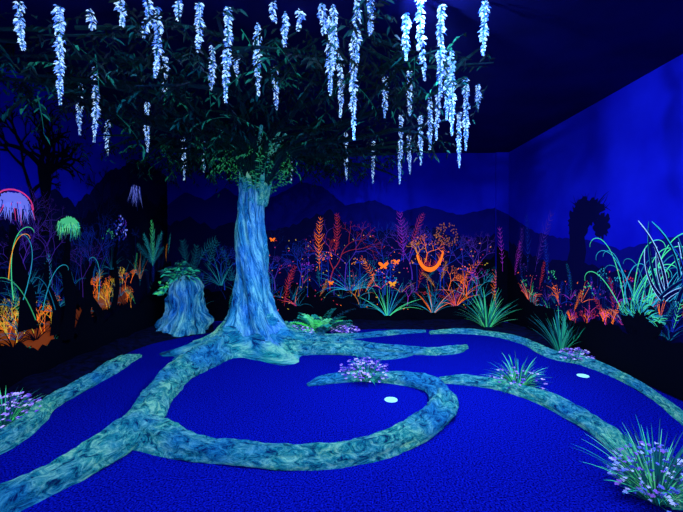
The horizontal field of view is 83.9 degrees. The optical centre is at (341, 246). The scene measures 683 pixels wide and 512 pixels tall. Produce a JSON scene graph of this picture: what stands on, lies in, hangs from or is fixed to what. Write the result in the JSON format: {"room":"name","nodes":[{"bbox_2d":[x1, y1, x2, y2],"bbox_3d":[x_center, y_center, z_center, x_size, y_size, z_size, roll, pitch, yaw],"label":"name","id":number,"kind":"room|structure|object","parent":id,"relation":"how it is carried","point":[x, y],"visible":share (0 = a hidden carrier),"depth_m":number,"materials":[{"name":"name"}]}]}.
{"room":"indoor mini golf","nodes":[
{"label":"indoor mini golf","id":0,"kind":"room"},
{"bbox_2d":[0,68,166,205],"bbox_3d":[-3.150,-0.170,2.375,0.100,3.000,8.750,0,0,0],"label":"wall","id":1,"kind":"structure","parent":0,"point":[9,168],"depth_m":4.25,"materials":[{"name":"blue paint"}]},
{"bbox_2d":[167,153,494,321],"bbox_3d":[-0.075,-0.170,6.800,6.250,3.000,0.100,0,0,0],"label":"wall","id":2,"kind":"structure","parent":0,"point":[445,186],"depth_m":6.75,"materials":[{"name":"blue paint"}]},
{"bbox_2d":[0,104,170,391],"bbox_3d":[-3.060,-0.094,5.170,0.076,2.825,4.188,0,0,0],"label":"mural","id":3,"kind":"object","parent":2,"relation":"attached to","point":[85,275],"depth_m":4.28,"materials":[{"name":"paint"}]},
{"bbox_2d":[495,152,508,315],"bbox_3d":[2.840,-0.170,6.725,0.220,3.000,0.050,0,0,0],"label":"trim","id":4,"kind":"structure","parent":2,"relation":"attached to","point":[501,158],"depth_m":6.70,"materials":[{"name":"blue paint"}]},
{"bbox_2d":[0,322,682,511],"bbox_3d":[-0.075,1.380,2.375,6.250,0.100,8.950,0,0,0],"label":"floor","id":5,"kind":"structure","parent":0,"point":[499,452],"depth_m":2.73,"materials":[{"name":"blue carpet"}]},
{"bbox_2d":[0,354,141,454],"bbox_3d":[-2.399,1.309,3.455,0.252,0.187,2.288,0,0,-7],"label":"root","id":6,"kind":"object","parent":5,"relation":"on","point":[21,429],"visible":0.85,"depth_m":3.11,"materials":[{"name":"teal wood"}]},
{"bbox_2d":[0,324,213,413],"bbox_3d":[-2.526,1.280,4.766,1.092,0.097,3.948,0,0,0],"label":"planting bed","id":7,"kind":"object","parent":5,"relation":"on","point":[65,373],"visible":0.62,"depth_m":4.06,"materials":[{"name":"soil"}]},
{"bbox_2d":[0,385,51,427],"bbox_3d":[-2.533,1.206,2.850,0.569,0.252,0.609,0,0,0],"label":"clump","id":8,"kind":"object","parent":7,"relation":"on","point":[7,416],"visible":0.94,"depth_m":2.90,"materials":[{"name":"plant"}]},
{"bbox_2d":[152,260,213,336],"bbox_3d":[-2.509,0.764,6.014,0.820,1.132,0.838,0,0,-45],"label":"tree stump","id":9,"kind":"object","parent":7,"relation":"on","point":[186,313],"visible":0.98,"depth_m":5.83,"materials":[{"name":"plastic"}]},
{"bbox_2d":[0,0,495,511],"bbox_3d":[-0.740,-0.070,4.206,4.735,3.143,5.034,0,0,3],"label":"artificial tree","id":10,"kind":"object","parent":5,"relation":"on","point":[253,328],"visible":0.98,"depth_m":3.37,"materials":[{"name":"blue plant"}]},
{"bbox_2d":[292,325,314,332],"bbox_3d":[-0.631,1.238,5.551,0.505,0.189,0.498,0,0,0],"label":"flowers","id":11,"kind":"object","parent":5,"relation":"on","point":[293,326],"visible":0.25,"depth_m":5.58,"materials":[{"name":"purple plant"}]},
{"bbox_2d":[290,308,352,335],"bbox_3d":[-0.261,1.105,5.888,0.976,0.453,1.058,0,0,38],"label":"fern","id":12,"kind":"object","parent":5,"relation":"on","point":[318,324],"visible":0.91,"depth_m":5.71,"materials":[{"name":"plant"}]},
{"bbox_2d":[167,182,508,321],"bbox_3d":[-0.057,0.079,6.718,6.086,2.478,0.060,0,0,0],"label":"mural","id":13,"kind":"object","parent":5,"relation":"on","point":[373,259],"depth_m":6.75,"materials":[{"name":"paint"}]},
{"bbox_2d":[331,323,359,333],"bbox_3d":[0.055,1.255,5.799,0.456,0.156,0.447,0,0,-41],"label":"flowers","id":14,"kind":"object","parent":5,"relation":"on","point":[347,328],"visible":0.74,"depth_m":5.77,"materials":[{"name":"purple plant"}]},
{"bbox_2d":[338,355,388,383],"bbox_3d":[0.234,1.213,3.824,0.565,0.239,0.550,0,0,0],"label":"clump","id":15,"kind":"object","parent":5,"relation":"on","point":[358,362],"visible":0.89,"depth_m":3.79,"materials":[{"name":"plant"}]},
{"bbox_2d":[385,397,396,402],"bbox_3d":[0.430,1.327,3.303,0.112,0.005,0.112,0,0,0],"label":"cup","id":16,"kind":"object","parent":5,"relation":"on","point":[387,399],"visible":1,"depth_m":3.31,"materials":[{"name":"white plastic"}]},
{"bbox_2d":[293,319,573,353],"bbox_3d":[0.979,1.294,5.546,3.858,0.069,2.302,0,0,0],"label":"planting bed","id":17,"kind":"object","parent":5,"relation":"on","point":[432,324],"visible":0.56,"depth_m":6.24,"materials":[{"name":"soil"}]},
{"bbox_2d":[457,289,516,327],"bbox_3d":[2.343,0.998,6.149,1.154,0.673,1.042,0,0,0],"label":"grass plant","id":18,"kind":"object","parent":17,"relation":"on","point":[483,318],"visible":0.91,"depth_m":6.12,"materials":[{"name":"plant"}]},
{"bbox_2d":[529,310,584,350],"bbox_3d":[2.660,1.044,4.826,0.532,0.579,0.802,0,0,0],"label":"grass plant","id":19,"kind":"object","parent":17,"relation":"on","point":[560,340],"visible":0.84,"depth_m":4.75,"materials":[{"name":"plant"}]},
{"bbox_2d":[559,347,594,362],"bbox_3d":[2.732,1.255,4.433,0.381,0.155,0.376,0,0,0],"label":"bush","id":20,"kind":"object","parent":17,"relation":"on","point":[579,352],"visible":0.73,"depth_m":4.41,"materials":[{"name":"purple plant"}]},
{"bbox_2d":[484,353,549,394],"bbox_3d":[1.675,1.178,3.620,0.667,0.309,0.656,0,0,0],"label":"clump","id":21,"kind":"object","parent":5,"relation":"on","point":[514,376],"visible":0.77,"depth_m":3.62,"materials":[{"name":"plant"}]},
{"bbox_2d":[429,328,682,424],"bbox_3d":[2.368,1.313,4.368,0.987,0.160,3.467,0,0,-19],"label":"root","id":22,"kind":"object","parent":5,"relation":"on","point":[668,406],"visible":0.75,"depth_m":4.22,"materials":[{"name":"teal wood"}]},
{"bbox_2d":[440,374,682,509],"bbox_3d":[1.609,1.310,2.923,0.620,0.167,2.071,0,0,-22],"label":"root","id":23,"kind":"object","parent":5,"relation":"on","point":[563,407],"visible":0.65,"depth_m":3.03,"materials":[{"name":"teal wood"}]},
{"bbox_2d":[577,374,588,377],"bbox_3d":[2.490,1.327,3.918,0.112,0.005,0.112,0,0,0],"label":"cup","id":24,"kind":"object","parent":5,"relation":"on","point":[579,375],"visible":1,"depth_m":3.92,"materials":[{"name":"white plastic"}]},
{"bbox_2d":[578,414,682,511],"bbox_3d":[1.635,1.146,2.027,0.707,0.373,0.692,0,0,39],"label":"clump","id":25,"kind":"object","parent":5,"relation":"on","point":[653,468],"visible":1,"depth_m":2.01,"materials":[{"name":"plant"}]},
{"bbox_2d":[0,0,682,152],"bbox_3d":[-0.075,-1.720,2.375,6.250,0.100,8.950,0,0,0],"label":"ceiling","id":26,"kind":"structure","parent":0,"point":[555,60],"depth_m":3.20,"materials":[{"name":"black paint"}]},
{"bbox_2d":[13,0,490,183],"bbox_3d":[-0.784,-1.232,4.454,4.617,0.877,4.024,0,0,0],"label":"flowers","id":27,"kind":"object","parent":26,"relation":"hanging from","point":[60,16],"visible":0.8,"depth_m":2.65,"materials":[{"name":"white plant"}]},
{"bbox_2d":[507,54,682,400],"bbox_3d":[2.987,-0.170,2.375,0.125,3.000,8.750,0,0,0],"label":"wall","id":28,"kind":"structure","parent":0,"point":[628,302],"depth_m":4.15,"materials":[{"name":"paint"}]}
]}

